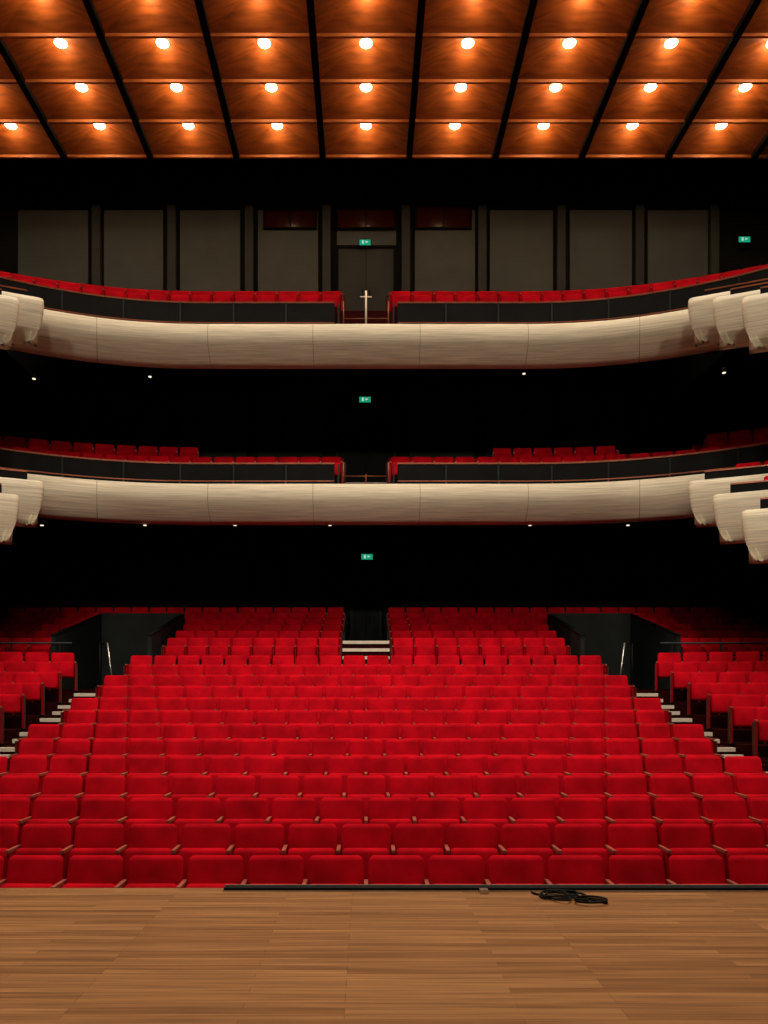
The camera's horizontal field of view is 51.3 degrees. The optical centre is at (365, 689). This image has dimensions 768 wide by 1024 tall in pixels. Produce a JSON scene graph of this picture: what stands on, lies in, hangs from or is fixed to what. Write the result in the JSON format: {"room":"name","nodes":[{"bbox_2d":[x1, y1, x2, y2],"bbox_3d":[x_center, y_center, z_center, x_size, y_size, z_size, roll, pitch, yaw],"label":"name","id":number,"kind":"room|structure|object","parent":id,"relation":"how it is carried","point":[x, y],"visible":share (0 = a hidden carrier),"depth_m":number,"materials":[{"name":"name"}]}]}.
{"room":"auditorium","nodes":[
{"label":"auditorium","id":0,"kind":"room"},
{"bbox_2d":[0,160,767,640],"bbox_3d":[0.000,-8.500,27.040,28.000,24.000,0.520,0,0,0],"label":"wall","id":1,"kind":"structure","parent":0,"point":[168,225],"depth_m":26.94,"materials":[{"name":"black paint"}]},
{"bbox_2d":[263,209,316,228],"bbox_3d":[-2.551,-15.808,26.860,1.798,0.657,0.060,0,0,0],"label":"window","id":2,"kind":"structure","parent":1,"relation":"in","point":[272,218],"depth_m":26.86,"materials":[{"name":"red glass"}]},
{"bbox_2d":[359,238,370,246],"bbox_3d":[-0.034,-14.989,26.869,0.420,0.250,0.242,0,0,0],"label":"exit sign","id":3,"kind":"object","parent":1,"relation":"attached to","point":[364,242],"visible":1,"depth_m":26.76,"materials":[{"name":"green plastic"}]},
{"bbox_2d":[359,395,370,403],"bbox_3d":[-0.034,-9.730,26.869,0.420,0.250,0.242,0,0,0],"label":"exit sign","id":4,"kind":"object","parent":1,"relation":"attached to","point":[364,399],"visible":1,"depth_m":26.76,"materials":[{"name":"green plastic"}]},
{"bbox_2d":[336,413,395,481],"bbox_3d":[0.000,-7.995,26.910,2.030,2.590,0.100,0,0,0],"label":"door","id":5,"kind":"structure","parent":1,"relation":"in","point":[365,442],"depth_m":26.90,"materials":[{"name":"black wood"}]},
{"bbox_2d":[336,245,395,310],"bbox_3d":[0.000,-13.595,26.910,2.030,2.690,0.100,0,0,0],"label":"door","id":6,"kind":"structure","parent":1,"relation":"in","point":[372,269],"depth_m":26.90,"materials":[{"name":"grey wood"}]},
{"bbox_2d":[350,574,381,640],"bbox_3d":[0.000,-2.595,26.910,1.080,2.590,0.100,0,0,0],"label":"door","id":7,"kind":"structure","parent":1,"relation":"in","point":[365,589],"depth_m":26.90,"materials":[{"name":"black wood"}]},
{"bbox_2d":[336,208,395,228],"bbox_3d":[0.000,-15.825,26.860,2.000,0.691,0.060,0,0,0],"label":"window","id":8,"kind":"structure","parent":1,"relation":"in","point":[346,218],"depth_m":26.86,"materials":[{"name":"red glass"}]},
{"bbox_2d":[361,553,372,559],"bbox_3d":[0.034,-4.471,26.869,0.420,0.250,0.242,0,0,0],"label":"exit sign","id":9,"kind":"object","parent":1,"relation":"attached to","point":[366,556],"visible":1,"depth_m":26.76,"materials":[{"name":"green plastic"}]},
{"bbox_2d":[0,267,767,435],"bbox_3d":[0.000,-10.112,21.843,28.965,3.776,10.314,0,0,0],"label":"balcony","id":10,"kind":"object","parent":1,"relation":"attached to","point":[75,325],"visible":0.91,"depth_m":20.15,"materials":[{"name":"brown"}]},
{"bbox_2d":[343,291,388,323],"bbox_3d":[0.000,-9.650,20.300,1.180,0.950,0.050,0,0,0],"label":"handrail","id":11,"kind":"object","parent":10,"relation":"on","point":[365,296],"visible":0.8,"depth_m":20.28,"materials":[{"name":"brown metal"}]},
{"bbox_2d":[0,265,767,310],"bbox_3d":[0.002,-10.149,20.046,23.245,0.897,2.523,0,0,0],"label":"seats","id":12,"kind":"object","parent":10,"relation":"on","point":[198,296],"visible":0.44,"depth_m":20.99,"materials":[{"name":"red fabric"}]},
{"bbox_2d":[2,264,766,310],"bbox_3d":[0.002,-11.528,22.632,26.474,0.897,3.055,0,0,0],"label":"seats","id":13,"kind":"object","parent":10,"relation":"on","point":[766,264],"visible":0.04,"depth_m":23.42,"materials":[{"name":"red fabric"}]},
{"bbox_2d":[7,265,765,301],"bbox_3d":[0.001,-10.608,20.905,24.345,0.897,2.709,0,0,0],"label":"seats","id":14,"kind":"object","parent":10,"relation":"on","point":[745,270],"visible":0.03,"depth_m":21.91,"materials":[{"name":"red fabric"}]},
{"bbox_2d":[0,442,767,553],"bbox_3d":[0.000,-5.412,21.843,28.965,2.376,10.314,0,0,0],"label":"balcony","id":15,"kind":"object","parent":1,"relation":"attached to","point":[75,488],"visible":0.91,"depth_m":19.99,"materials":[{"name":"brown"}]},
{"bbox_2d":[343,462,388,483],"bbox_3d":[0.000,-5.473,20.300,1.180,0.595,0.040,0,0,0],"label":"handrail","id":16,"kind":"object","parent":15,"relation":"on","point":[365,476],"visible":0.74,"depth_m":20.29,"materials":[{"name":"brown metal"}]},
{"bbox_2d":[0,442,765,482],"bbox_3d":[0.001,-5.748,20.046,23.240,0.897,2.526,0,0,0],"label":"seats","id":17,"kind":"object","parent":15,"relation":"on","point":[337,460],"visible":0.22,"depth_m":21.18,"materials":[{"name":"red fabric"}]},
{"bbox_2d":[0,427,767,462],"bbox_3d":[-0.001,-6.199,20.904,24.340,1.277,2.708,0,0,0],"label":"seats","id":18,"kind":"object","parent":15,"relation":"on","point":[744,437],"visible":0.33,"depth_m":21.77,"materials":[{"name":"red fabric"}]},
{"bbox_2d":[213,451,675,482],"bbox_3d":[-0.001,-6.529,22.631,26.476,0.897,3.052,0,0,0],"label":"seats","id":19,"kind":"object","parent":15,"relation":"on","point":[674,452],"visible":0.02,"depth_m":23.75,"materials":[{"name":"red fabric"}]},
{"bbox_2d":[321,444,702,482],"bbox_3d":[-0.001,-6.329,21.768,25.399,1.017,2.878,0,0,0],"label":"seats","id":20,"kind":"object","parent":15,"relation":"on","point":[697,447],"visible":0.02,"depth_m":22.35,"materials":[{"name":"red fabric"}]},
{"bbox_2d":[415,205,471,228],"bbox_3d":[2.601,-15.875,26.860,1.899,0.791,0.060,0,0,0],"label":"window","id":21,"kind":"structure","parent":1,"relation":"in","point":[426,216],"depth_m":26.86,"materials":[{"name":"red glass"}]},
{"bbox_2d":[737,235,750,243],"bbox_3d":[12.663,-15.090,26.869,0.420,0.250,0.242,0,0,0],"label":"exit sign","id":22,"kind":"object","parent":1,"relation":"attached to","point":[744,239],"visible":1,"depth_m":26.77,"materials":[{"name":"green plastic"}]},
{"bbox_2d":[0,0,767,160],"bbox_3d":[0.000,-18.528,15.842,29.770,3.944,18.715,0,0,0],"label":"ceiling","id":23,"kind":"structure","parent":0,"point":[316,61],"depth_m":21.87,"materials":[{"name":"brown wood"}]},
{"bbox_2d":[5,38,767,129],"bbox_3d":[0.000,-17.106,15.760,27.230,0.100,17.270,0,0,0],"label":"lamps","id":24,"kind":"object","parent":23,"relation":"attached to","point":[59,42],"depth_m":22.61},
{"bbox_2d":[0,888,767,1023],"bbox_3d":[0.000,1.560,1.030,28.000,0.120,10.060,0,0,0],"label":"floor","id":25,"kind":"structure","parent":0,"point":[68,955],"depth_m":4.54,"materials":[{"name":"brown wood"}]},
{"bbox_2d":[223,884,767,893],"bbox_3d":[2.270,1.482,5.955,6.660,0.035,0.150,0,0,0],"label":"strip","id":26,"kind":"object","parent":25,"relation":"on","point":[481,888],"visible":1,"depth_m":5.99,"materials":[{"name":"black paint"}]},
{"bbox_2d":[531,889,607,903],"bbox_3d":[1.447,1.475,5.738,0.295,0.048,0.537,0,0,-37],"label":"coiled cable","id":27,"kind":"object","parent":25,"relation":"on","point":[569,894],"visible":1,"depth_m":5.70,"materials":[{"name":"black rubber"}]},
{"bbox_2d":[0,661,767,771],"bbox_3d":[0.000,0.905,16.510,28.000,5.190,20.980,0,0,0],"label":"floor","id":28,"kind":"structure","parent":0,"point":[742,739],"depth_m":16.25,"materials":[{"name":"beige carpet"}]},
{"bbox_2d":[0,706,3,743],"bbox_3d":[-10.163,0.537,13.611,7.300,0.897,0.416,0,0,-20],"label":"seats","id":29,"kind":"object","parent":28,"relation":"on","point":[1,707],"visible":1,"depth_m":14.70,"materials":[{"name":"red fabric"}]},
{"bbox_2d":[0,683,25,728],"bbox_3d":[-10.161,0.314,14.561,7.301,0.897,0.421,0,0,-20],"label":"seats","id":30,"kind":"object","parent":28,"relation":"on","point":[12,699],"visible":1,"depth_m":15.65,"materials":[{"name":"red fabric"}]},
{"bbox_2d":[0,672,44,715],"bbox_3d":[-10.162,0.079,15.511,7.299,0.897,0.417,0,0,-20],"label":"seats","id":31,"kind":"object","parent":28,"relation":"on","point":[33,688],"visible":0.58,"depth_m":16.61,"materials":[{"name":"red fabric"}]},
{"bbox_2d":[0,662,61,702],"bbox_3d":[-10.163,-0.166,16.460,7.302,0.897,0.416,0,0,-20],"label":"seats","id":32,"kind":"object","parent":28,"relation":"on","point":[51,676],"visible":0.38,"depth_m":17.52,"materials":[{"name":"red fabric"}]},
{"bbox_2d":[0,642,71,655],"bbox_3d":[-10.100,-0.601,19.850,5.600,1.172,0.044,0,0,0],"label":"guard rail","id":33,"kind":"object","parent":28,"relation":"on","point":[11,643],"visible":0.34,"depth_m":19.83,"materials":[{"name":"black metal"}]},
{"bbox_2d":[0,652,76,690],"bbox_3d":[-10.165,-0.423,17.412,7.308,0.897,0.415,0,0,-20],"label":"seats","id":34,"kind":"object","parent":28,"relation":"on","point":[67,665],"visible":0.48,"depth_m":18.44,"materials":[{"name":"red fabric"}]},
{"bbox_2d":[0,693,94,757],"bbox_3d":[-6.140,1.282,12.480,0.960,2.417,11.500,0,0,0],"label":"steps","id":35,"kind":"structure","parent":28,"relation":"on","point":[56,715],"depth_m":16.23,"materials":[{"name":"beige wood"}]},
{"bbox_2d":[99,642,111,684],"bbox_3d":[-6.417,-0.598,19.804,0.487,1.174,0.050,0,0,27],"label":"handrail","id":36,"kind":"object","parent":28,"relation":"on","point":[100,643],"visible":0.77,"depth_m":19.88,"materials":[{"name":"metal"}]},
{"bbox_2d":[50,613,184,688],"bbox_3d":[-6.600,-1.085,21.765,2.520,2.330,3.670,0,0,0],"label":"entrance","id":37,"kind":"object","parent":28,"relation":"on","point":[127,635],"visible":0.7,"depth_m":23.18,"materials":[{"name":"black paint"}]},
{"bbox_2d":[124,665,606,684],"bbox_3d":[-0.003,-0.106,17.696,10.635,0.897,0.421,0,0,0],"label":"seats","id":38,"kind":"object","parent":28,"relation":"on","point":[235,670],"visible":0.27,"depth_m":17.80,"materials":[{"name":"red fabric"}]},
{"bbox_2d":[7,739,724,775],"bbox_3d":[0.002,1.200,11.997,10.633,0.897,0.421,0,0,0],"label":"seats","id":39,"kind":"object","parent":28,"relation":"on","point":[326,748],"visible":0.38,"depth_m":12.09,"materials":[{"name":"red fabric"}]},
{"bbox_2d":[15,724,716,753],"bbox_3d":[0.002,1.010,12.949,11.191,0.897,0.416,0,0,0],"label":"seats","id":40,"kind":"object","parent":28,"relation":"on","point":[274,732],"visible":0.38,"depth_m":13.04,"materials":[{"name":"red fabric"}]},
{"bbox_2d":[58,711,673,736],"bbox_3d":[0.000,0.810,13.898,10.630,0.897,0.418,0,0,0],"label":"seats","id":41,"kind":"object","parent":28,"relation":"on","point":[264,718],"visible":0.3,"depth_m":13.99,"materials":[{"name":"red fabric"}]},
{"bbox_2d":[95,686,636,708],"bbox_3d":[-0.002,0.374,15.796,10.634,0.897,0.423,0,0,0],"label":"seats","id":42,"kind":"object","parent":28,"relation":"on","point":[277,692],"visible":0.37,"depth_m":15.90,"materials":[{"name":"red fabric"}]},
{"bbox_2d":[95,675,636,696],"bbox_3d":[0.000,0.139,16.751,11.197,0.897,0.412,0,0,0],"label":"seats","id":43,"kind":"object","parent":28,"relation":"on","point":[268,681],"visible":0.3,"depth_m":16.84,"materials":[{"name":"red fabric"}]},
{"bbox_2d":[123,655,608,674],"bbox_3d":[0.001,-0.363,18.649,11.186,0.897,0.417,0,0,0],"label":"seats","id":44,"kind":"object","parent":28,"relation":"on","point":[328,660],"visible":0.34,"depth_m":18.75,"materials":[{"name":"red fabric"}]},
{"bbox_2d":[7,607,724,621],"bbox_3d":[0.000,-2.139,24.846,22.520,0.897,0.423,0,0,0],"label":"seats","id":45,"kind":"object","parent":28,"relation":"on","point":[11,610],"visible":0.2,"depth_m":24.95,"materials":[{"name":"red fabric"}]},
{"bbox_2d":[342,641,389,663],"bbox_3d":[0.000,-0.639,20.565,1.240,1.306,1.270,0,0,0],"label":"steps","id":46,"kind":"structure","parent":28,"relation":"on","point":[365,648],"depth_m":20.78,"materials":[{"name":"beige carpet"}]},
{"bbox_2d":[343,612,388,640],"bbox_3d":[0.000,-1.940,24.025,1.240,1.320,5.550,0,0,0],"label":"parapet","id":47,"kind":"object","parent":28,"relation":"on","point":[346,628],"visible":0.64,"depth_m":24.21,"materials":[{"name":"black"}]},
{"bbox_2d":[61,698,671,722],"bbox_3d":[0.003,0.597,14.848,11.190,0.897,0.419,0,0,0],"label":"seats","id":48,"kind":"object","parent":28,"relation":"on","point":[318,705],"visible":0.35,"depth_m":14.94,"materials":[{"name":"red fabric"}]},
{"bbox_2d":[0,612,737,626],"bbox_3d":[0.000,-1.889,23.947,22.520,0.897,0.426,0,0,0],"label":"seats","id":49,"kind":"object","parent":28,"relation":"on","point":[188,615],"visible":0.2,"depth_m":24.05,"materials":[{"name":"red fabric"}]},
{"bbox_2d":[0,618,755,631],"bbox_3d":[0.001,-1.639,23.046,22.691,0.897,0.423,0,0,0],"label":"seats","id":50,"kind":"object","parent":28,"relation":"on","point":[20,621],"visible":0.19,"depth_m":23.15,"materials":[{"name":"red fabric"}]},
{"bbox_2d":[0,824,767,883],"bbox_3d":[0.001,1.848,8.200,10.637,0.897,0.414,0,0,0],"label":"seats","id":51,"kind":"object","parent":28,"relation":"on","point":[306,841],"visible":0.48,"depth_m":8.29,"materials":[{"name":"red fabric"}]},
{"bbox_2d":[0,855,767,887],"bbox_3d":[-0.002,1.982,7.246,11.188,0.897,0.421,0,0,0],"label":"seats","id":52,"kind":"object","parent":28,"relation":"on","point":[23,871],"visible":0.3,"depth_m":7.35,"materials":[{"name":"red fabric"}]},
{"bbox_2d":[0,798,767,850],"bbox_3d":[0.001,1.703,9.146,11.186,0.897,0.422,0,0,0],"label":"seats","id":53,"kind":"object","parent":28,"relation":"on","point":[286,812],"visible":0.44,"depth_m":9.24,"materials":[{"name":"red fabric"}]},
{"bbox_2d":[0,775,767,823],"bbox_3d":[0.002,1.546,10.100,10.639,0.897,0.414,0,0,0],"label":"seats","id":54,"kind":"object","parent":28,"relation":"on","point":[318,787],"visible":0.48,"depth_m":10.19,"materials":[{"name":"red fabric"}]},
{"bbox_2d":[0,756,767,797],"bbox_3d":[0.000,1.379,11.046,11.185,0.897,0.421,0,0,0],"label":"seats","id":55,"kind":"object","parent":28,"relation":"on","point":[300,766],"visible":0.4,"depth_m":11.14,"materials":[{"name":"red fabric"}]},
{"bbox_2d":[0,638,767,663],"bbox_3d":[0.002,-0.888,20.346,22.694,0.897,0.424,0,0,0],"label":"seats","id":56,"kind":"object","parent":28,"relation":"on","point":[177,647],"visible":0.59,"depth_m":20.27,"materials":[{"name":"red fabric"}]},
{"bbox_2d":[0,631,767,663],"bbox_3d":[-0.001,-1.139,21.247,22.699,0.897,0.421,0,0,0],"label":"seats","id":57,"kind":"object","parent":28,"relation":"on","point":[10,634],"visible":0.19,"depth_m":21.35,"materials":[{"name":"red fabric"}]},
{"bbox_2d":[0,624,767,640],"bbox_3d":[0.001,-1.389,22.145,22.691,0.897,0.423,0,0,0],"label":"seats","id":58,"kind":"object","parent":28,"relation":"on","point":[4,627],"visible":0.25,"depth_m":22.25,"materials":[{"name":"red fabric"}]},
{"bbox_2d":[547,613,681,688],"bbox_3d":[6.600,-1.085,21.765,2.520,2.330,3.670,0,0,0],"label":"entrance","id":59,"kind":"object","parent":28,"relation":"on","point":[604,635],"visible":0.7,"depth_m":23.18,"materials":[{"name":"black paint"}]},
{"bbox_2d":[620,642,632,684],"bbox_3d":[6.417,-0.598,19.804,0.487,1.174,0.050,0,0,-27],"label":"handrail","id":60,"kind":"object","parent":28,"relation":"on","point":[631,643],"visible":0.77,"depth_m":19.88,"materials":[{"name":"metal"}]},
{"bbox_2d":[637,693,743,757],"bbox_3d":[6.140,1.282,12.480,0.960,2.417,11.500,0,0,0],"label":"steps","id":61,"kind":"structure","parent":28,"relation":"on","point":[675,714],"depth_m":16.23,"materials":[{"name":"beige pale wood"}]},
{"bbox_2d":[655,651,767,690],"bbox_3d":[10.162,-0.423,17.410,7.300,0.897,0.421,0,0,20],"label":"seats","id":62,"kind":"object","parent":28,"relation":"on","point":[664,665],"visible":0.44,"depth_m":18.39,"materials":[{"name":"red fabric"}]},
{"bbox_2d":[660,642,767,655],"bbox_3d":[10.100,-0.601,19.850,5.600,1.172,0.044,0,0,0],"label":"guard rail","id":63,"kind":"object","parent":28,"relation":"on","point":[671,643],"visible":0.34,"depth_m":19.83,"materials":[{"name":"black metal"}]},
{"bbox_2d":[670,661,767,702],"bbox_3d":[10.160,-0.166,16.462,7.304,0.897,0.415,0,0,20],"label":"seats","id":64,"kind":"object","parent":28,"relation":"on","point":[680,676],"visible":0.44,"depth_m":17.49,"materials":[{"name":"red fabric"}]},
{"bbox_2d":[687,672,767,715],"bbox_3d":[10.162,0.079,15.513,7.311,0.897,0.412,0,0,20],"label":"seats","id":65,"kind":"object","parent":28,"relation":"on","point":[698,688],"visible":0.42,"depth_m":16.56,"materials":[{"name":"red fabric"}]},
{"bbox_2d":[706,683,767,729],"bbox_3d":[10.162,0.314,14.562,7.304,0.897,0.415,0,0,20],"label":"seats","id":66,"kind":"object","parent":28,"relation":"on","point":[719,699],"visible":0.64,"depth_m":15.63,"materials":[{"name":"red fabric"}]},
{"bbox_2d":[728,695,767,744],"bbox_3d":[10.163,0.537,13.611,7.301,0.897,0.419,0,0,20],"label":"seats","id":67,"kind":"object","parent":28,"relation":"on","point":[742,712],"visible":0.62,"depth_m":14.70,"materials":[{"name":"red fabric"}]},
{"bbox_2d":[752,707,767,755],"bbox_3d":[10.162,0.750,12.660,7.299,0.897,0.418,0,0,20],"label":"seats","id":68,"kind":"object","parent":28,"relation":"on","point":[760,724],"visible":0.84,"depth_m":13.76,"materials":[{"name":"red fabric"}]},
{"bbox_3d":[-14.150,-8.500,11.650,0.300,24.000,31.300,0,0,0],"label":"wall","id":69,"kind":"structure","parent":0,"visible":0},
{"bbox_2d":[0,288,18,349],"bbox_3d":[-10.806,-7.708,15.689,7.368,1.427,2.039,0,0,-23],"label":"box","id":70,"kind":"object","parent":69,"relation":"attached to","point":[9,305],"visible":1,"depth_m":16.20,"materials":[{"name":"beige wood"}]},
{"bbox_2d":[0,483,18,544],"bbox_3d":[-10.806,-3.708,15.689,7.368,1.427,2.039,0,0,-23],"label":"box","id":71,"kind":"object","parent":69,"relation":"attached to","point":[9,503],"visible":1,"depth_m":16.20,"materials":[{"name":"beige wood"}]},
{"bbox_2d":[0,468,43,527],"bbox_3d":[-10.806,-4.309,16.939,7.368,1.427,2.039,0,0,-23],"label":"box","id":72,"kind":"object","parent":69,"relation":"attached to","point":[30,493],"visible":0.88,"depth_m":17.42,"materials":[{"name":"beige wood"}]},
{"bbox_2d":[0,285,43,346],"bbox_3d":[-10.806,-8.309,16.939,7.368,1.427,2.039,0,0,-23],"label":"box","id":73,"kind":"object","parent":69,"relation":"attached to","point":[31,309],"visible":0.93,"depth_m":17.44,"materials":[{"name":"beige wood"}]},
{"bbox_3d":[14.150,-8.500,11.650,0.300,24.000,31.300,0,0,0],"label":"wall","id":74,"kind":"structure","parent":0,"visible":0},
{"bbox_2d":[688,461,767,527],"bbox_3d":[10.806,-4.309,16.939,7.368,1.427,2.039,0,0,23],"label":"box","id":75,"kind":"object","parent":74,"relation":"attached to","point":[701,493],"visible":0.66,"depth_m":17.39,"materials":[{"name":"beige wood"}]},
{"bbox_2d":[688,278,767,346],"bbox_3d":[10.806,-8.309,16.939,7.368,1.427,2.039,0,0,23],"label":"box","id":76,"kind":"object","parent":74,"relation":"attached to","point":[700,309],"visible":0.34,"depth_m":17.43,"materials":[{"name":"beige wood"}]},
{"bbox_2d":[713,476,767,544],"bbox_3d":[10.806,-3.708,15.689,7.368,1.427,2.039,0,0,23],"label":"box","id":77,"kind":"object","parent":74,"relation":"attached to","point":[728,508],"visible":0.7,"depth_m":16.17,"materials":[{"name":"beige wood"}]},
{"bbox_2d":[713,282,767,349],"bbox_3d":[10.806,-7.708,15.689,7.368,1.427,2.039,0,0,23],"label":"box","id":78,"kind":"object","parent":74,"relation":"attached to","point":[727,310],"visible":0.52,"depth_m":16.18,"materials":[{"name":"beige wood"}]},
{"bbox_2d":[741,286,767,353],"bbox_3d":[10.806,-7.109,14.439,7.368,1.427,2.039,0,0,23],"label":"box","id":79,"kind":"object","parent":74,"relation":"attached to","point":[754,307],"visible":1,"depth_m":14.94,"materials":[{"name":"beige wood"}]},
{"bbox_2d":[741,497,767,563],"bbox_3d":[10.806,-3.108,14.439,7.368,1.427,2.039,0,0,23],"label":"box","id":80,"kind":"object","parent":74,"relation":"attached to","point":[754,521],"visible":1,"depth_m":14.94,"materials":[{"name":"beige wood"}]}
]}

